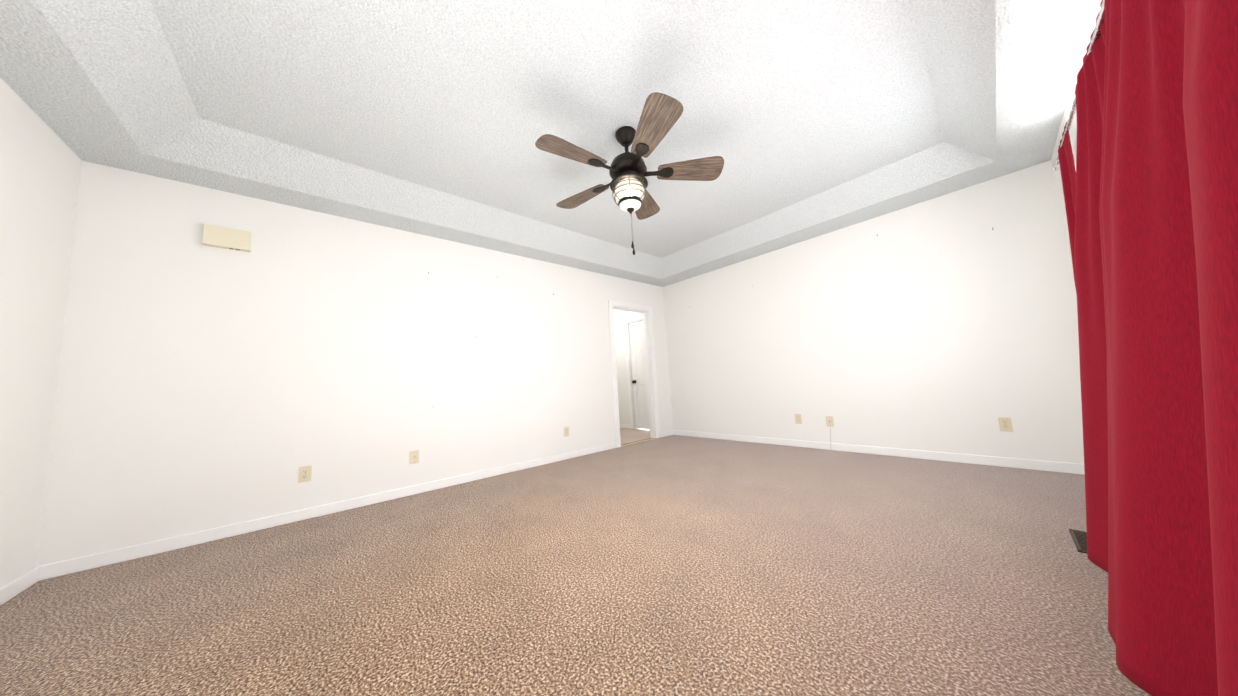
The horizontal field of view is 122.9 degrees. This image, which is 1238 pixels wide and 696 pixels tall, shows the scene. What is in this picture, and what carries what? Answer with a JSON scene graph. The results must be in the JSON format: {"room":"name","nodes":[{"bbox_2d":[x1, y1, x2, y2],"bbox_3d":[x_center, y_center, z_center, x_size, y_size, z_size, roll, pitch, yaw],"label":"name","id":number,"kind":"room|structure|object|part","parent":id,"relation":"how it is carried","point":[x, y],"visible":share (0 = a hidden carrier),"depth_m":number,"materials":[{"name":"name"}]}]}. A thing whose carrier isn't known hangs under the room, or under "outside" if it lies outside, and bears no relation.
{"room":"empty living room","nodes":[
{"label":"empty living room","id":0,"kind":"room"},
{"bbox_2d":[0,78,81,587],"bbox_3d":[-1.908,-0.334,0.380,0.120,2.740,4.180,2,-8,-42],"label":"wall","id":1,"kind":"structure","parent":0,"point":[40,165],"depth_m":1.74,"materials":[{"name":"paint"}]},
{"bbox_2d":[0,567,39,605],"bbox_3d":[-1.816,0.995,0.329,0.013,0.078,4.047,2,-8,-42],"label":"baseboard","id":2,"kind":"structure","parent":1,"relation":"attached to","point":[14,588],"depth_m":1.70,"materials":[{"name":"white wood"}]},
{"bbox_2d":[37,161,672,565],"bbox_3d":[-1.200,-0.020,3.869,5.830,2.740,0.120,2,-8,-42],"label":"wall","id":3,"kind":"structure","parent":0,"point":[199,387],"depth_m":2.57,"materials":[{"name":"paint"}]},
{"bbox_2d":[202,224,250,251],"bbox_3d":[-2.818,-0.790,2.424,0.224,0.144,0.050,2,-8,-42],"label":"door chime","id":4,"kind":"object","parent":3,"relation":"attached to","point":[225,237],"visible":1,"depth_m":2.41,"materials":[{"name":"beige plastic"}]},
{"bbox_2d":[298,465,311,482],"bbox_3d":[-2.391,0.959,2.564,0.072,0.116,0.009,2,-8,-42],"label":"electrical outlet","id":5,"kind":"object","parent":3,"relation":"attached to","point":[304,473],"visible":1,"depth_m":2.56,"materials":[{"name":"beige plastic"}]},
{"bbox_2d":[37,442,615,580],"bbox_3d":[-1.604,1.277,3.217,4.183,0.078,0.013,2,-8,-42],"label":"baseboard","id":6,"kind":"structure","parent":3,"relation":"attached to","point":[65,567],"depth_m":2.40,"materials":[{"name":"white wood"}]},
{"bbox_2d":[410,450,418,463],"bbox_3d":[-1.848,0.986,3.041,0.072,0.116,0.016,2,-8,-42],"label":"outlet","id":7,"kind":"object","parent":3,"relation":"attached to","point":[414,456],"visible":1,"depth_m":3.04,"materials":[{"name":"beige plastic"}]},
{"bbox_2d":[564,427,568,436],"bbox_3d":[-0.641,1.025,4.121,0.072,0.116,0.009,2,-8,-42],"label":"electrical outlet","id":8,"kind":"object","parent":3,"relation":"attached to","point":[566,431],"visible":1,"depth_m":4.12,"materials":[{"name":"beige plastic"}]},
{"bbox_2d":[608,300,660,447],"bbox_3d":[0.199,0.357,5.062,0.906,2.069,0.156,2,-8,-42],"label":"door frame","id":9,"kind":"structure","parent":3,"relation":"attached to","point":[611,303],"depth_m":5.22,"materials":[{"name":"white wood"}]},
{"bbox_2d":[621,438,655,446],"bbox_3d":[0.287,1.377,4.926,0.732,0.009,0.035,2,-8,-42],"label":"trim","id":10,"kind":"structure","parent":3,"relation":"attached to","point":[638,442],"depth_m":4.89,"materials":[{"name":"gold metal"}]},
{"bbox_2d":[661,430,673,437],"bbox_3d":[0.763,1.353,5.323,0.319,0.078,0.013,2,-8,-42],"label":"baseboard","id":11,"kind":"structure","parent":3,"relation":"attached to","point":[667,433],"depth_m":5.31,"materials":[{"name":"white wood"}]},
{"bbox_2d":[0,0,1093,286],"bbox_3d":[0.049,-1.483,2.389,5.660,0.320,4.300,2,-8,-42],"label":"ceiling","id":12,"kind":"structure","parent":0,"point":[802,118],"depth_m":2.05,"materials":[{"name":"white paint"}]},
{"bbox_2d":[535,92,723,254],"bbox_3d":[0.040,-1.077,2.340,1.263,0.896,1.280,2,-8,-42],"label":"fan","id":13,"kind":"object","parent":12,"relation":"hanging from","point":[661,114],"visible":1,"depth_m":2.27,"materials":[{"name":"brown wood"}]},
{"bbox_3d":[-0.289,-1.224,2.111,0.458,0.007,0.208,1,6,-35],"label":"blade","id":14,"kind":"part","parent":13,"relation":"part of","materials":[{"name":"brown wood"}]},
{"bbox_3d":[-0.283,-1.173,2.619,0.458,0.007,0.208,-8,6,36],"label":"blade","id":15,"kind":"part","parent":13,"relation":"part of","materials":[{"name":"brown wood"}]},
{"bbox_3d":[0.057,-1.349,2.376,0.264,0.349,0.264,2,-8,-42],"label":"motor","id":16,"kind":"part","parent":13,"relation":"part of","materials":[{"name":"brown metal"}]},
{"bbox_3d":[0.073,-1.078,2.348,0.215,0.118,0.215,2,-8,-42],"label":"globe","id":17,"kind":"part","parent":13,"relation":"part of","materials":[{"name":"white glass"}]},
{"bbox_3d":[0.092,-0.785,2.318,0.030,0.307,0.039,2,-8,-42],"label":"pull chain","id":18,"kind":"part","parent":13,"relation":"part of","materials":[{"name":"brown metal"}]},
{"bbox_3d":[0.204,-1.185,2.773,0.208,0.007,0.458,-19,-10,16],"label":"blade","id":19,"kind":"part","parent":13,"relation":"part of","materials":[{"name":"brown wood"}]},
{"bbox_3d":[0.194,-1.269,1.951,0.208,0.007,0.458,12,-10,-16],"label":"blade","id":20,"kind":"part","parent":13,"relation":"part of","materials":[{"name":"brown wood"}]},
{"bbox_3d":[0.498,-1.245,2.360,0.458,0.007,0.208,-3,-19,0],"label":"blade","id":21,"kind":"part","parent":13,"relation":"part of","materials":[{"name":"brown wood"}]},
{"bbox_2d":[0,435,1150,695],"bbox_3d":[0.204,1.149,2.121,5.660,0.100,4.300,2,-8,-42],"label":"floor carpet","id":22,"kind":"object","parent":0,"point":[674,565],"visible":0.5,"depth_m":1.45,"materials":[{"name":"beige carpet"}]},
{"bbox_2d":[1069,529,1086,553],"bbox_3d":[2.240,0.922,1.587,0.300,0.006,0.120,2,-8,-42],"label":"air vent register","id":23,"kind":"object","parent":22,"relation":"on","point":[1079,538],"visible":0.29,"depth_m":1.62,"materials":[{"name":"brown"}]},
{"bbox_2d":[613,309,641,423],"bbox_3d":[0.040,0.353,6.758,0.120,2.440,2.600,2,-8,-42],"label":"wall","id":24,"kind":"structure","parent":0,"point":[620,316],"depth_m":6.63,"materials":[{"name":"paint"}]},
{"bbox_2d":[620,424,630,428],"bbox_3d":[-0.251,1.577,6.940,0.013,0.078,1.425,2,-8,-42],"label":"baseboard","id":25,"kind":"structure","parent":24,"relation":"attached to","point":[625,426],"depth_m":6.51,"materials":[{"name":"white wood"}]},
{"bbox_2d":[624,315,642,428],"bbox_3d":[0.490,0.445,6.235,0.138,2.099,0.848,2,-8,-42],"label":"door frame","id":26,"kind":"structure","parent":24,"relation":"attached to","point":[627,322],"depth_m":6.46,"materials":[{"name":"white wood"}]},
{"bbox_2d":[629,321,649,428],"bbox_3d":[0.465,0.482,6.207,0.101,1.997,0.668,2,-8,-42],"label":"hall door","id":27,"kind":"structure","parent":24,"relation":"in","point":[640,393],"depth_m":6.33,"materials":[{"name":"white wood"}]},
{"bbox_2d":[620,428,649,443],"bbox_3d":[-0.149,1.599,6.316,2.730,0.096,2.719,2,-8,-42],"label":"floor","id":28,"kind":"structure","parent":0,"point":[627,435],"depth_m":5.66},
{"bbox_2d":[663,160,1083,463],"bbox_3d":[2.229,-0.202,4.062,0.120,2.740,4.180,2,-8,-42],"label":"wall","id":29,"kind":"structure","parent":0,"point":[947,323],"depth_m":3.31,"materials":[{"name":"paint"}]},
{"bbox_2d":[795,414,801,423],"bbox_3d":[2.143,0.847,4.025,0.009,0.116,0.072,2,-8,-42],"label":"electrical outlet","id":30,"kind":"object","parent":29,"relation":"attached to","point":[798,419],"visible":1,"depth_m":4.02,"materials":[{"name":"beige plastic"}]},
{"bbox_2d":[826,416,833,426],"bbox_3d":[2.364,0.823,3.778,0.008,0.116,0.072,2,-8,-42],"label":"outlet","id":31,"kind":"object","parent":29,"relation":"attached to","point":[830,420],"visible":1,"depth_m":3.78,"materials":[{"name":"beige plastic"}]},
{"bbox_2d":[673,430,1084,474],"bbox_3d":[2.222,1.124,3.922,0.013,0.078,4.047,2,-8,-42],"label":"baseboard","id":32,"kind":"structure","parent":29,"relation":"attached to","point":[1065,467],"depth_m":3.23,"materials":[{"name":"white wood"}]},
{"bbox_2d":[998,417,1012,431],"bbox_3d":[3.228,0.639,2.813,0.009,0.116,0.072,2,-8,-42],"label":"electrical outlet","id":33,"kind":"object","parent":29,"relation":"attached to","point":[1005,424],"visible":1,"depth_m":2.81,"materials":[{"name":"beige plastic"}]},
{"bbox_2d":[1051,0,1101,266],"bbox_3d":[1.506,-0.500,0.718,5.420,2.740,0.120,2,-8,-42],"label":"wall","id":34,"kind":"structure","parent":0,"point":[1094,12],"depth_m":2.05,"materials":[{"name":"paint"}]},
{"bbox_2d":[1052,0,1237,695],"bbox_3d":[1.531,-0.188,1.002,3.622,2.135,0.340,2,-8,-42],"label":"curtain","id":35,"kind":"object","parent":34,"relation":"hanging from","point":[1150,186],"visible":1,"depth_m":0.85,"materials":[{"name":"red fabric"}]}
]}

